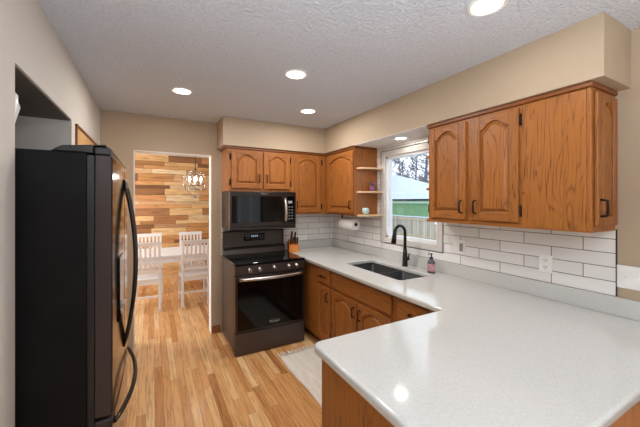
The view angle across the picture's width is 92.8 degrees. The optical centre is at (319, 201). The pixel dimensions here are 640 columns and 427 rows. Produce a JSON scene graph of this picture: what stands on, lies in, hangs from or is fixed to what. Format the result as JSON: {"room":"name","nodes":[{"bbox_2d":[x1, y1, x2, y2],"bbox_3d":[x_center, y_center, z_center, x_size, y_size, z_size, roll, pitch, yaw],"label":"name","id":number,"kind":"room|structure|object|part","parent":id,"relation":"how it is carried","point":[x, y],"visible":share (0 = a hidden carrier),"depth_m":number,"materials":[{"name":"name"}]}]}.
{"room":"kitchen","nodes":[
{"label":"kitchen","id":0,"kind":"room"},
{"bbox_2d":[0,0,99,426],"bbox_3d":[-0.708,0.313,-0.440,0.755,2.454,7.534,0,0,-29],"label":"wall","id":1,"kind":"structure","parent":0,"point":[29,40],"depth_m":1.18,"materials":[{"name":"paint"}]},
{"bbox_2d":[15,64,70,120],"bbox_3d":[-1.663,-0.520,1.395,0.651,0.008,0.920,0,0,-29],"label":"ceiling","id":2,"kind":"structure","parent":1,"relation":"attached to","point":[33,102],"depth_m":1.57,"materials":[{"name":"paint"}]},
{"bbox_2d":[75,124,97,144],"bbox_3d":[-1.863,0.509,2.457,0.014,2.062,0.935,0,0,-29],"label":"door","id":3,"kind":"structure","parent":1,"relation":"in","point":[81,137],"depth_m":2.20,"materials":[{"name":"brown wood"}]},
{"bbox_2d":[100,110,221,348],"bbox_3d":[-1.988,0.313,3.220,5.140,2.454,0.126,0,0,-29],"label":"wall","id":4,"kind":"structure","parent":0,"point":[124,133],"depth_m":3.33,"materials":[{"name":"beige paint"}]},
{"bbox_2d":[134,150,210,347],"bbox_3d":[-1.625,0.485,3.430,0.870,2.110,0.138,0,0,-29],"label":"trim","id":5,"kind":"structure","parent":4,"relation":"attached to","point":[135,151],"depth_m":3.57,"materials":[{"name":"white paint"}]},
{"bbox_2d":[211,325,220,332],"bbox_3d":[-1.218,1.498,3.570,0.101,0.085,0.014,0,0,-29],"label":"baseboard","id":6,"kind":"structure","parent":4,"relation":"attached to","point":[217,328],"depth_m":3.57,"materials":[{"name":"brown wood"}]},
{"bbox_2d":[221,145,290,191],"bbox_3d":[-0.742,-0.359,3.599,0.770,0.494,0.352,0,0,-29],"label":"upper cabinet","id":7,"kind":"object","parent":4,"relation":"attached to","point":[243,168],"visible":1,"depth_m":3.46,"materials":[{"name":"brown wood"}]},
{"bbox_3d":[-0.818,-0.350,3.406,0.340,0.416,0.020,0,0,-29],"label":"door","id":8,"kind":"part","parent":7,"relation":"part of","materials":[{"name":"brown wood"}]},
{"bbox_3d":[-0.818,-0.358,3.405,0.228,0.320,0.015,0,0,-29],"label":"raised panel","id":9,"kind":"part","parent":7,"relation":"part of","materials":[{"name":"brown wood"}]},
{"bbox_3d":[-0.751,-0.592,3.616,0.770,0.028,0.312,0,0,-29],"label":"crown moulding","id":10,"kind":"part","parent":7,"relation":"part of","materials":[{"name":"brown wood"}]},
{"bbox_2d":[222,191,295,230],"bbox_3d":[-0.702,0.101,3.537,0.758,0.418,0.499,0,0,-29],"label":"microwave","id":11,"kind":"object","parent":7,"relation":"attached to","point":[241,210],"visible":1,"depth_m":3.36,"materials":[{"name":"black metal"}]},
{"bbox_3d":[-0.391,0.100,3.462,0.036,0.282,0.068,0,0,-29],"label":"handle","id":12,"kind":"part","parent":11,"relation":"part of","materials":[{"name":"metal"}]},
{"bbox_3d":[-0.345,0.086,3.543,0.127,0.384,0.033,0,0,-29],"label":"control panel","id":13,"kind":"part","parent":11,"relation":"part of","materials":[{"name":"black metal"}]},
{"bbox_3d":[-0.338,0.090,3.528,0.094,0.300,0.004,0,0,-29],"label":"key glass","id":14,"kind":"part","parent":11,"relation":"part of","materials":[{"name":"black glass"}]},
{"bbox_3d":[-0.505,-0.350,3.578,0.325,0.416,0.020,0,0,-29],"label":"door","id":15,"kind":"part","parent":7,"relation":"part of","materials":[{"name":"brown wood"}]},
{"bbox_3d":[-0.504,-0.358,3.577,0.213,0.320,0.015,0,0,-29],"label":"raised panel","id":16,"kind":"part","parent":7,"relation":"part of","materials":[{"name":"brown wood"}]},
{"bbox_2d":[221,152,332,255],"bbox_3d":[-0.490,0.017,3.959,1.538,1.246,0.034,0,0,-29],"label":"tile backsplash","id":17,"kind":"structure","parent":4,"relation":"attached to","point":[308,226],"depth_m":4.13,"materials":[{"name":"white tile"}]},
{"bbox_2d":[291,151,324,213],"bbox_3d":[-0.204,-0.223,3.894,0.475,0.766,0.352,0,0,-29],"label":"upper cabinet","id":18,"kind":"object","parent":4,"relation":"attached to","point":[307,169],"visible":0.88,"depth_m":3.77,"materials":[{"name":"brown wood"}]},
{"bbox_3d":[-0.151,-0.219,3.772,0.256,0.597,0.015,0,0,-29],"label":"raised panel","id":19,"kind":"part","parent":18,"relation":"part of","materials":[{"name":"brown wood"}]},
{"bbox_3d":[-0.214,-0.592,3.912,0.475,0.028,0.312,0,0,-29],"label":"crown moulding","id":20,"kind":"part","parent":18,"relation":"part of","materials":[{"name":"brown wood"}]},
{"bbox_2d":[135,153,208,278],"bbox_3d":[-3.398,0.313,5.947,5.300,2.454,0.120,0,0,-29],"label":"wall","id":21,"kind":"structure","parent":0,"point":[163,205],"depth_m":6.09,"materials":[{"name":"brown wood"}]},
{"bbox_2d":[127,277,321,426],"bbox_3d":[-0.914,1.600,1.225,5.500,0.120,10.850,0,0,-29],"label":"floor","id":22,"kind":"structure","parent":0,"point":[189,375],"depth_m":2.68,"materials":[{"name":"brown wood"}]},
{"bbox_2d":[15,145,137,426],"bbox_3d":[-1.454,0.648,1.518,0.937,1.784,0.885,0,0,-29],"label":"refrigerator","id":23,"kind":"object","parent":22,"relation":"on","point":[72,328],"visible":1,"depth_m":1.25,"materials":[{"name":"black metal"}]},
{"bbox_2d":[15,93,19,121],"bbox_3d":[-1.319,-0.336,1.237,0.129,0.262,0.128,0,0,14],"label":"plastic bag","id":24,"kind":"object","parent":23,"relation":"on","point":[17,106],"visible":0.12,"depth_m":1.27,"materials":[{"name":"white plastic"}]},
{"bbox_3d":[-1.027,0.364,1.500,0.077,1.123,0.441,0,0,-29],"label":"door","id":25,"kind":"part","parent":23,"relation":"part of","materials":[{"name":"black metal"}]},
{"bbox_3d":[-1.134,1.205,1.694,0.077,0.530,0.885,0,0,-29],"label":"freezer drawer","id":26,"kind":"part","parent":23,"relation":"part of","materials":[{"name":"black metal"}]},
{"bbox_3d":[-1.242,0.364,1.891,0.077,1.123,0.436,0,0,-29],"label":"door","id":27,"kind":"part","parent":23,"relation":"part of","materials":[{"name":"black metal"}]},
{"bbox_3d":[-1.080,0.985,1.727,0.077,0.020,0.794,0,0,-29],"label":"handle","id":28,"kind":"part","parent":23,"relation":"part of","materials":[{"name":"metal"}]},
{"bbox_3d":[-1.056,0.340,1.694,0.072,0.923,0.021,0,0,-29],"label":"handle","id":29,"kind":"part","parent":23,"relation":"part of","materials":[{"name":"metal"}]},
{"bbox_3d":[-1.095,0.340,1.764,0.072,0.923,0.021,0,0,-29],"label":"handle","id":30,"kind":"part","parent":23,"relation":"part of","materials":[{"name":"metal"}]},
{"bbox_2d":[135,242,161,310],"bbox_3d":[-2.503,1.055,4.386,0.410,0.974,0.458,0,0,-27],"label":"dining chair","id":31,"kind":"object","parent":22,"relation":"on","point":[151,277],"visible":0.68,"depth_m":4.25,"materials":[{"name":"white paint"}]},
{"bbox_3d":[-2.429,1.140,4.239,0.340,0.060,0.022,0,0,-27],"label":"seat rail","id":32,"kind":"part","parent":31,"relation":"part of","materials":[{"name":"white paint"}]},
{"bbox_3d":[-2.424,0.993,4.230,0.350,0.045,0.024,0,0,-27],"label":"rail","id":33,"kind":"part","parent":31,"relation":"part of","materials":[{"name":"white paint"}]},
{"bbox_3d":[-2.418,0.868,4.217,0.350,0.035,0.024,0,0,-27],"label":"rail","id":34,"kind":"part","parent":31,"relation":"part of","materials":[{"name":"white paint"}]},
{"bbox_3d":[-2.409,0.597,4.199,0.390,0.057,0.024,0,0,-27],"label":"rail","id":35,"kind":"part","parent":31,"relation":"part of","materials":[{"name":"white paint"}]},
{"bbox_3d":[-2.514,1.098,4.407,0.410,0.025,0.410,0,0,-27],"label":"seat","id":36,"kind":"part","parent":31,"relation":"part of","materials":[{"name":"white paint"}]},
{"bbox_3d":[-2.261,1.075,4.297,0.041,0.932,0.080,0,0,-27],"label":"leg","id":37,"kind":"part","parent":31,"relation":"part of","materials":[{"name":"white paint"}]},
{"bbox_2d":[136,233,162,296],"bbox_3d":[-2.899,1.055,5.176,0.410,0.974,0.458,0,0,-29],"label":"dining chair","id":38,"kind":"object","parent":22,"relation":"on","point":[152,235],"visible":0.27,"depth_m":5.29,"materials":[{"name":"white paint"}]},
{"bbox_3d":[-3.000,0.597,5.359,0.390,0.057,0.024,0,0,-29],"label":"rail","id":39,"kind":"part","parent":38,"relation":"part of","materials":[{"name":"white paint"}]},
{"bbox_3d":[-2.888,1.098,5.155,0.410,0.025,0.410,0,0,-29],"label":"seat","id":40,"kind":"part","parent":38,"relation":"part of","materials":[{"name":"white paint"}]},
{"bbox_3d":[-2.642,1.325,5.093,0.034,0.430,0.039,0,0,-29],"label":"leg","id":41,"kind":"part","parent":38,"relation":"part of","materials":[{"name":"white paint"}]},
{"bbox_2d":[138,245,206,262],"bbox_3d":[-2.389,1.168,4.881,1.480,0.745,0.880,0,0,-29],"label":"dining table","id":42,"kind":"object","parent":22,"relation":"on","point":[168,254],"visible":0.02,"depth_m":4.64,"materials":[{"name":"white paint"}]},
{"bbox_2d":[179,231,205,287],"bbox_3d":[-2.312,1.055,5.499,0.410,0.974,0.458,0,0,-29],"label":"dining chair","id":43,"kind":"object","parent":22,"relation":"on","point":[195,232],"visible":0.36,"depth_m":5.61,"materials":[{"name":"white paint"}]},
{"bbox_3d":[-2.413,0.597,5.682,0.390,0.057,0.024,0,0,-29],"label":"rail","id":44,"kind":"part","parent":43,"relation":"part of","materials":[{"name":"white paint"}]},
{"bbox_3d":[-2.301,1.098,5.478,0.410,0.025,0.410,0,0,-29],"label":"seat","id":45,"kind":"part","parent":43,"relation":"part of","materials":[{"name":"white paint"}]},
{"bbox_2d":[178,239,208,307],"bbox_3d":[-1.932,1.055,4.678,0.410,0.974,0.458,0,0,-29],"label":"dining chair","id":46,"kind":"object","parent":22,"relation":"on","point":[199,272],"visible":0.93,"depth_m":4.52,"materials":[{"name":"white paint"}]},
{"bbox_3d":[-2.189,1.325,4.760,0.034,0.430,0.039,0,0,-29],"label":"leg","id":47,"kind":"part","parent":46,"relation":"part of","materials":[{"name":"white paint"}]},
{"bbox_3d":[-1.996,1.075,4.427,0.041,0.932,0.080,0,0,-29],"label":"leg","id":48,"kind":"part","parent":46,"relation":"part of","materials":[{"name":"white paint"}]},
{"bbox_3d":[-1.944,1.098,4.699,0.410,0.025,0.410,0,0,-29],"label":"seat","id":49,"kind":"part","parent":46,"relation":"part of","materials":[{"name":"white paint"}]},
{"bbox_3d":[-1.831,0.597,4.494,0.390,0.057,0.024,0,0,-29],"label":"rail","id":50,"kind":"part","parent":46,"relation":"part of","materials":[{"name":"white paint"}]},
{"bbox_3d":[-1.853,1.140,4.533,0.340,0.060,0.022,0,0,-29],"label":"seat rail","id":51,"kind":"part","parent":46,"relation":"part of","materials":[{"name":"white paint"}]},
{"bbox_3d":[-1.848,0.993,4.524,0.350,0.045,0.024,0,0,-29],"label":"rail","id":52,"kind":"part","parent":46,"relation":"part of","materials":[{"name":"white paint"}]},
{"bbox_3d":[-1.841,0.868,4.512,0.350,0.035,0.024,0,0,-29],"label":"rail","id":53,"kind":"part","parent":46,"relation":"part of","materials":[{"name":"white paint"}]},
{"bbox_3d":[-1.687,1.075,4.597,0.041,0.932,0.080,0,0,-29],"label":"leg","id":54,"kind":"part","parent":46,"relation":"part of","materials":[{"name":"white paint"}]},
{"bbox_2d":[222,229,304,356],"bbox_3d":[-0.637,0.945,3.418,0.760,1.190,0.717,0,0,-29],"label":"range","id":55,"kind":"object","parent":22,"relation":"on","point":[263,282],"visible":1,"depth_m":3.22,"materials":[{"name":"metal"}]},
{"bbox_3d":[-0.797,0.433,3.700,0.260,0.085,0.005,0,0,-29],"label":"display panel","id":56,"kind":"part","parent":55,"relation":"part of","materials":[{"name":"black glass"}]},
{"bbox_2d":[222,250,304,266],"bbox_3d":[-0.654,0.632,3.450,0.760,0.024,0.642,0,0,-29],"label":"cooktop","id":57,"kind":"object","parent":55,"relation":"in","point":[254,258],"depth_m":3.33,"materials":[{"name":"black glass"}]},
{"bbox_3d":[-0.514,1.030,3.196,0.752,0.556,0.047,0,0,-29],"label":"oven door","id":58,"kind":"part","parent":55,"relation":"part of","materials":[{"name":"metal"}]},
{"bbox_3d":[-0.513,1.425,3.194,0.752,0.214,0.051,0,0,-29],"label":"drawer","id":59,"kind":"part","parent":55,"relation":"part of","materials":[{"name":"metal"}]},
{"bbox_3d":[-0.514,0.695,3.195,0.758,0.100,0.053,0,0,-29],"label":"control panel","id":60,"kind":"part","parent":55,"relation":"part of","materials":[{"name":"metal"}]},
{"bbox_3d":[-0.486,0.775,3.144,0.694,0.040,0.090,0,0,-29],"label":"door handle","id":61,"kind":"part","parent":55,"relation":"part of","materials":[{"name":"metal"}]},
{"bbox_2d":[277,343,321,407],"bbox_3d":[0.172,1.534,2.455,0.488,0.013,1.689,0,0,-29],"label":"rug","id":62,"kind":"object","parent":22,"relation":"on","point":[305,365],"visible":0.41,"depth_m":2.80,"materials":[{"name":"beige fabric"}]},
{"bbox_2d":[302,261,331,340],"bbox_3d":[0.122,1.103,3.612,0.724,0.874,1.105,0,0,-29],"label":"base cabinet","id":63,"kind":"object","parent":22,"relation":"on","point":[317,280],"visible":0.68,"depth_m":3.20,"materials":[{"name":"brown wood"}]},
{"bbox_3d":[0.040,0.763,3.100,0.020,0.145,0.253,0,0,-29],"label":"drawer","id":64,"kind":"part","parent":63,"relation":"part of","materials":[{"name":"brown wood"}]},
{"bbox_3d":[0.040,1.125,3.100,0.020,0.530,0.253,0,0,-29],"label":"door","id":65,"kind":"part","parent":63,"relation":"part of","materials":[{"name":"brown wood"}]},
{"bbox_3d":[0.039,1.118,3.100,0.015,0.444,0.153,0,0,-29],"label":"raised panel","id":66,"kind":"part","parent":63,"relation":"part of","materials":[{"name":"brown wood"}]},
{"bbox_2d":[331,272,396,337],"bbox_3d":[0.584,1.103,2.772,0.724,0.874,0.988,0,0,-29],"label":"base cabinet","id":67,"kind":"object","parent":22,"relation":"on","point":[356,306],"visible":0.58,"depth_m":2.60,"materials":[{"name":"brown wood"}]},
{"bbox_3d":[0.214,1.117,2.781,0.015,0.434,0.304,0,0,-29],"label":"raised panel","id":68,"kind":"part","parent":67,"relation":"part of","materials":[{"name":"brown wood"}]},
{"bbox_3d":[0.216,1.125,2.782,0.020,0.530,0.416,0,0,-29],"label":"door","id":69,"kind":"part","parent":67,"relation":"part of","materials":[{"name":"brown wood"}]},
{"bbox_3d":[0.426,1.117,2.397,0.015,0.434,0.302,0,0,-29],"label":"raised panel","id":70,"kind":"part","parent":67,"relation":"part of","materials":[{"name":"brown wood"}]},
{"bbox_3d":[0.427,1.125,2.397,0.020,0.530,0.414,0,0,-29],"label":"door","id":71,"kind":"part","parent":67,"relation":"part of","materials":[{"name":"brown wood"}]},
{"bbox_2d":[397,297,432,320],"bbox_3d":[0.944,1.103,2.118,0.724,0.874,0.505,0,0,-29],"label":"base cabinet","id":72,"kind":"object","parent":22,"relation":"on","point":[405,309],"visible":0.05,"depth_m":2.07,"materials":[{"name":"brown wood"}]},
{"bbox_2d":[322,360,639,426],"bbox_3d":[0.879,1.103,1.369,1.580,0.874,0.745,0,0,-29],"label":"base cabinet","id":73,"kind":"object","parent":22,"relation":"on","point":[342,406],"visible":0.02,"depth_m":1.14,"materials":[{"name":"brown wood"}]},
{"bbox_3d":[0.193,1.103,0.992,0.015,0.874,0.745,0,0,-29],"label":"panel","id":74,"kind":"part","parent":73,"relation":"part of","materials":[{"name":"brown wood"}]},
{"bbox_2d":[284,238,639,426],"bbox_3d":[0.274,0.594,2.466,1.621,0.140,3.317,0,0,-29],"label":"countertop","id":75,"kind":"structure","parent":73,"relation":"on","point":[494,349],"depth_m":1.28,"materials":[{"name":"white stone"}]},
{"bbox_2d":[288,239,298,251],"bbox_3d":[-0.339,0.552,3.833,0.120,0.149,0.149,0,0,-14],"label":"knife block","id":76,"kind":"object","parent":75,"relation":"on","point":[293,247],"visible":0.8,"depth_m":3.77,"materials":[{"name":"orange wood"}]},
{"bbox_2d":[353,263,421,279],"bbox_3d":[0.599,0.763,2.848,0.399,0.206,0.822,0,0,-29],"label":"sink","id":77,"kind":"object","parent":75,"relation":"in","point":[396,274],"visible":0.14,"depth_m":2.97,"materials":[{"name":"black metal"}]},
{"bbox_3d":[0.504,0.763,3.020,0.399,0.206,0.429,0,0,-29],"label":"bowl","id":78,"kind":"part","parent":77,"relation":"part of","materials":[{"name":"black metal"}]},
{"bbox_3d":[0.706,0.763,2.653,0.399,0.206,0.379,0,0,-29],"label":"bowl","id":79,"kind":"part","parent":77,"relation":"part of","materials":[{"name":"black"}]},
{"bbox_2d":[391,224,409,266],"bbox_3d":[0.767,0.423,2.898,0.199,0.405,0.085,0,0,-29],"label":"faucet","id":80,"kind":"object","parent":75,"relation":"on","point":[405,258],"visible":1,"depth_m":2.92,"materials":[{"name":"black metal"}]},
{"bbox_3d":[0.768,0.363,2.915,0.153,0.285,0.029,0,0,-29],"label":"spout","id":81,"kind":"part","parent":80,"relation":"part of","materials":[{"name":"black metal"}]},
{"bbox_2d":[427,253,434,273],"bbox_3d":[0.973,0.541,2.666,0.073,0.170,0.067,0,0,-29],"label":"soap dispenser","id":82,"kind":"object","parent":75,"relation":"on","point":[431,263],"visible":1,"depth_m":2.64,"materials":[{"name":"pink plastic"}]},
{"bbox_3d":[1.062,1.103,1.051,1.565,0.874,0.010,0,0,-29],"label":"panel","id":83,"kind":"part","parent":73,"relation":"part of","materials":[{"name":"brown wood"}]},
{"bbox_2d":[38,0,639,157],"bbox_3d":[-0.926,-0.964,1.247,5.500,0.100,10.900,0,0,-29],"label":"ceiling","id":84,"kind":"structure","parent":0,"point":[357,57],"depth_m":1.78,"materials":[{"name":"white paint"}]},
{"bbox_2d":[171,87,192,94],"bbox_3d":[-1.144,-0.910,2.525,0.170,0.007,0.170,0,0,-29],"label":"recessed light","id":85,"kind":"object","parent":84,"relation":"in","point":[178,90],"visible":1,"depth_m":2.52,"materials":[{"name":"white plastic"}]},
{"bbox_2d":[182,157,208,197],"bbox_3d":[-2.025,-0.485,4.945,0.408,0.856,0.400,0,0,-29],"label":"chandelier","id":86,"kind":"object","parent":84,"relation":"hanging from","point":[195,169],"visible":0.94,"depth_m":4.94,"materials":[{"name":"glass"}]},
{"bbox_2d":[284,69,307,79],"bbox_3d":[-0.173,-0.910,2.195,0.170,0.007,0.170,0,0,-29],"label":"recessed light","id":87,"kind":"object","parent":84,"relation":"in","point":[295,74],"visible":1,"depth_m":2.19,"materials":[{"name":"white plastic"}]},
{"bbox_2d":[300,109,315,113],"bbox_3d":[-0.121,-0.910,3.087,0.170,0.007,0.170,0,0,-29],"label":"recessed light","id":88,"kind":"object","parent":84,"relation":"in","point":[304,111],"visible":1,"depth_m":3.09,"materials":[{"name":"white plastic"}]},
{"bbox_2d":[467,0,507,16],"bbox_3d":[0.778,-0.910,1.419,0.170,0.007,0.170,0,0,-29],"label":"recessed light","id":89,"kind":"object","parent":84,"relation":"in","point":[476,8],"visible":1,"depth_m":1.43,"materials":[{"name":"white plastic"}]},
{"bbox_2d":[217,12,630,153],"bbox_3d":[0.228,-0.760,2.607,1.584,0.308,3.097,0,0,-29],"label":"soffit","id":90,"kind":"structure","parent":0,"point":[597,48],"depth_m":2.00,"materials":[{"name":"beige paint"}]},
{"bbox_2d":[338,28,639,300],"bbox_3d":[2.058,0.313,1.081,0.152,2.454,7.534,0,0,-29],"label":"wall","id":91,"kind":"structure","parent":0,"point":[628,227],"depth_m":1.64,"materials":[{"name":"beige paint"}]},
{"bbox_2d":[325,146,382,215],"bbox_3d":[0.287,-0.221,3.755,0.352,0.770,1.071,0,0,-29],"label":"upper cabinet","id":92,"kind":"object","parent":91,"relation":"attached to","point":[349,171],"visible":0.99,"depth_m":3.42,"materials":[{"name":"brown wood"}]},
{"bbox_3d":[0.229,-0.219,3.585,0.015,0.597,0.453,0,0,-29],"label":"raised panel","id":93,"kind":"part","parent":92,"relation":"part of","materials":[{"name":"brown wood"}]},
{"bbox_3d":[0.230,-0.211,3.586,0.020,0.693,0.565,0,0,-29],"label":"door","id":94,"kind":"part","parent":92,"relation":"part of","materials":[{"name":"brown wood"}]},
{"bbox_3d":[0.355,-0.592,3.673,0.312,0.028,0.652,0,0,-29],"label":"crown moulding","id":95,"kind":"part","parent":92,"relation":"part of","materials":[{"name":"brown wood"}]},
{"bbox_2d":[362,208,368,214],"bbox_3d":[0.497,0.110,3.328,0.080,0.072,0.079,0,0,-29],"label":"cup","id":96,"kind":"object","parent":92,"relation":"on","point":[365,211],"visible":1,"depth_m":3.30,"materials":[{"name":"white ceramic"}]},
{"bbox_3d":[0.509,-0.214,3.388,0.318,0.728,0.006,0,0,-29],"label":"panel","id":97,"kind":"part","parent":92,"relation":"part of","materials":[{"name":"brown wood"}]},
{"bbox_2d":[357,167,382,169],"bbox_3d":[0.550,-0.360,3.348,0.282,0.018,0.105,0,0,-29],"label":"shelf","id":98,"kind":"object","parent":92,"relation":"attached to","point":[358,168],"depth_m":3.32,"materials":[{"name":"brown wood"}]},
{"bbox_2d":[357,191,382,192],"bbox_3d":[0.550,-0.100,3.348,0.282,0.018,0.105,0,0,-29],"label":"shelf","id":99,"kind":"object","parent":92,"relation":"attached to","point":[357,191],"depth_m":3.30,"materials":[{"name":"brown wood"}]},
{"bbox_2d":[357,214,382,215],"bbox_3d":[0.550,0.155,3.348,0.282,0.018,0.105,0,0,-29],"label":"shelf","id":100,"kind":"object","parent":92,"relation":"attached to","point":[357,214],"depth_m":3.34,"materials":[{"name":"brown wood"}]},
{"bbox_2d":[369,181,376,190],"bbox_3d":[0.584,-0.168,3.373,0.090,0.117,0.067,0,0,-29],"label":"flower pot","id":101,"kind":"object","parent":92,"relation":"on","point":[372,188],"visible":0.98,"depth_m":3.36,"materials":[{"name":"purple ceramic"}]},
{"bbox_3d":[0.351,0.219,3.656,0.024,0.116,0.320,0,0,-29],"label":"paper towel holder","id":102,"kind":"object","parent":92,"relation":"attached to","visible":0},
{"bbox_2d":[339,218,359,229],"bbox_3d":[0.351,0.270,3.656,0.138,0.138,0.270,0,0,-29],"label":"paper towel roll","id":103,"kind":"object","parent":102,"relation":"hanging from","point":[344,223],"visible":1,"depth_m":3.56,"materials":[{"name":"paper"}]},
{"bbox_2d":[354,125,428,147],"bbox_3d":[0.750,-0.604,2.938,0.331,0.004,0.983,0,0,-29],"label":"soffit","id":104,"kind":"object","parent":91,"relation":"attached to","point":[420,132],"depth_m":2.92,"materials":[{"name":"white paint"}]},
{"bbox_2d":[381,142,442,252],"bbox_3d":[0.918,-0.048,3.063,0.089,1.014,0.837,0,0,-29],"label":"window","id":105,"kind":"structure","parent":91,"relation":"in","point":[387,156],"depth_m":3.25,"materials":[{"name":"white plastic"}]},
{"bbox_2d":[333,96,615,295],"bbox_3d":[0.912,-0.041,2.998,0.008,1.130,3.003,0,0,-29],"label":"tile backsplash","id":106,"kind":"structure","parent":91,"relation":"attached to","point":[580,260],"depth_m":2.12,"materials":[{"name":"white tile"}]},
{"bbox_2d":[453,239,465,254],"bbox_3d":[1.156,0.380,2.535,0.010,0.118,0.122,0,0,-29],"label":"wall plate","id":107,"kind":"object","parent":106,"relation":"attached to","point":[459,246],"visible":1,"depth_m":2.52,"materials":[{"name":"white plastic"}]},
{"bbox_2d":[539,254,551,272],"bbox_3d":[1.463,0.405,1.977,0.010,0.112,0.076,0,0,-29],"label":"wall plate","id":108,"kind":"object","parent":106,"relation":"attached to","point":[545,261],"visible":1,"depth_m":1.97,"materials":[{"name":"white plastic"}]},
{"bbox_2d":[426,80,617,232],"bbox_3d":[1.214,-0.221,2.069,0.354,0.770,1.188,0,0,-29],"label":"upper cabinet","id":109,"kind":"object","parent":91,"relation":"attached to","point":[546,161],"visible":1,"depth_m":1.76,"materials":[{"name":"brown wood"}]},
{"bbox_3d":[0.947,-0.224,2.276,0.015,0.592,0.210,0,0,-29],"label":"raised panel","id":110,"kind":"part","parent":109,"relation":"part of","materials":[{"name":"brown wood"}]},
{"bbox_3d":[0.948,-0.216,2.276,0.020,0.688,0.322,0,0,-29],"label":"door","id":111,"kind":"part","parent":109,"relation":"part of","materials":[{"name":"brown wood"}]},
{"bbox_3d":[0.988,0.038,2.149,0.035,0.098,0.013,0,0,-29],"label":"handle","id":112,"kind":"part","parent":109,"relation":"part of","materials":[{"name":"brown metal"}]},
{"bbox_3d":[1.039,0.038,2.056,0.035,0.098,0.013,0,0,-29],"label":"handle","id":113,"kind":"part","parent":109,"relation":"part of","materials":[{"name":"brown metal"}]},
{"bbox_3d":[1.120,-0.224,1.960,0.015,0.592,0.190,0,0,-29],"label":"raised panel","id":114,"kind":"part","parent":109,"relation":"part of","materials":[{"name":"brown wood"}]},
{"bbox_3d":[1.122,-0.216,1.961,0.020,0.688,0.302,0,0,-29],"label":"door","id":115,"kind":"part","parent":109,"relation":"part of","materials":[{"name":"brown wood"}]},
{"bbox_3d":[1.117,0.148,1.986,0.004,0.024,1.031,0,0,-29],"label":"rail","id":116,"kind":"part","parent":109,"relation":"part of","materials":[{"name":"brown wood"}]},
{"bbox_3d":[1.244,-0.592,2.055,0.314,0.028,1.052,0,0,-29],"label":"crown moulding","id":117,"kind":"part","parent":109,"relation":"part of","materials":[{"name":"brown wood"}]},
{"bbox_3d":[1.281,-0.209,1.684,0.007,0.726,0.307,0,0,-29],"label":"blank panel","id":118,"kind":"part","parent":109,"relation":"part of","materials":[{"name":"brown wood"}]},
{"bbox_3d":[1.434,0.035,1.532,0.013,0.098,0.035,0,0,-29],"label":"handle","id":119,"kind":"part","parent":109,"relation":"part of","materials":[{"name":"brown metal"}]},
{"bbox_3d":[1.502,-0.213,1.599,0.246,0.683,0.018,0,0,-29],"label":"door","id":120,"kind":"part","parent":109,"relation":"part of","materials":[{"name":"brown wood"}]},
{"bbox_3d":[1.503,-0.218,1.598,0.146,0.593,0.012,0,0,-29],"label":"raised panel","id":121,"kind":"part","parent":109,"relation":"part of","materials":[{"name":"brown wood"}]},
{"bbox_2d":[616,229,616,296],"bbox_3d":[1.636,0.340,1.680,0.010,0.370,0.004,0,0,-29],"label":"trim","id":122,"kind":"structure","parent":91,"relation":"attached to","point":[616,229],"depth_m":1.68,"materials":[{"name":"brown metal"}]},
{"bbox_2d":[617,264,639,290],"bbox_3d":[1.670,0.410,1.608,0.020,0.124,0.168,0,0,-29],"label":"wall plate","id":123,"kind":"object","parent":91,"relation":"attached to","point":[628,277],"visible":1,"depth_m":1.64,"materials":[{"name":"white plastic"}]},
{"label":"outside","id":124,"kind":"structure","parent":0,"visible":0},
{"bbox_3d":[11.660,2.131,25.463,40.000,0.254,54.000,0,0,-29],"label":"snow ground","id":125,"kind":"structure","parent":124,"visible":0},
{"bbox_2d":[392,159,402,175],"bbox_3d":[7.587,-2.680,33.303,3.796,10.489,2.873,0,0,28],"label":"bare tree","id":126,"kind":"object","parent":125,"relation":"on","point":[395,162],"visible":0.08,"depth_m":32.64,"materials":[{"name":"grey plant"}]},
{"bbox_2d":[392,158,407,176],"bbox_3d":[9.799,-1.574,37.302,2.744,8.286,2.564,0,0,29],"label":"bare tree","id":127,"kind":"object","parent":125,"relation":"on","point":[399,166],"visible":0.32,"depth_m":37.16,"materials":[{"name":"grey plant"}]},
{"bbox_2d":[395,157,412,178],"bbox_3d":[11.460,-1.823,41.901,2.866,8.785,2.711,0,0,-21],"label":"bare tree","id":128,"kind":"object","parent":125,"relation":"on","point":[406,157],"visible":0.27,"depth_m":42.00,"materials":[{"name":"grey plant"}]},
{"bbox_2d":[392,174,428,216],"bbox_3d":[5.373,0.135,25.999,6.000,4.650,15.000,0,0,-29],"label":"shed","id":129,"kind":"object","parent":125,"relation":"on","point":[410,197],"visible":0.2,"depth_m":20.21,"materials":[{"name":"white"}]},
{"bbox_2d":[392,215,435,239],"bbox_3d":[5.221,1.630,15.985,0.160,1.660,12.000,0,0,-29],"label":"fence","id":130,"kind":"object","parent":125,"relation":"on","point":[416,226],"visible":0.12,"depth_m":16.17,"materials":[{"name":"brown wood"}]},
{"bbox_2d":[401,154,426,180],"bbox_3d":[9.602,-2.127,29.966,3.570,9.395,3.351,0,0,41],"label":"bare tree","id":131,"kind":"object","parent":125,"relation":"on","point":[411,158],"visible":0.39,"depth_m":30.04,"materials":[{"name":"grey plant"}]},
{"bbox_2d":[414,154,428,180],"bbox_3d":[11.858,-2.455,34.223,3.176,10.042,2.981,0,0,15],"label":"bare tree","id":132,"kind":"object","parent":125,"relation":"on","point":[426,155],"visible":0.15,"depth_m":34.37,"materials":[{"name":"grey plant"}]},
{"bbox_2d":[417,154,428,180],"bbox_3d":[13.457,-2.594,38.297,3.030,10.326,4.010,0,0,25],"label":"bare tree","id":133,"kind":"object","parent":125,"relation":"on","point":[422,176],"visible":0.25,"depth_m":38.52,"materials":[{"name":"grey plant"}]},
{"bbox_2d":[422,170,428,182],"bbox_3d":[10.405,-1.605,27.297,3.008,8.346,2.928,0,0,11],"label":"bare tree","id":134,"kind":"object","parent":125,"relation":"on","point":[426,171],"visible":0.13,"depth_m":27.23,"materials":[{"name":"grey plant"}]}
]}

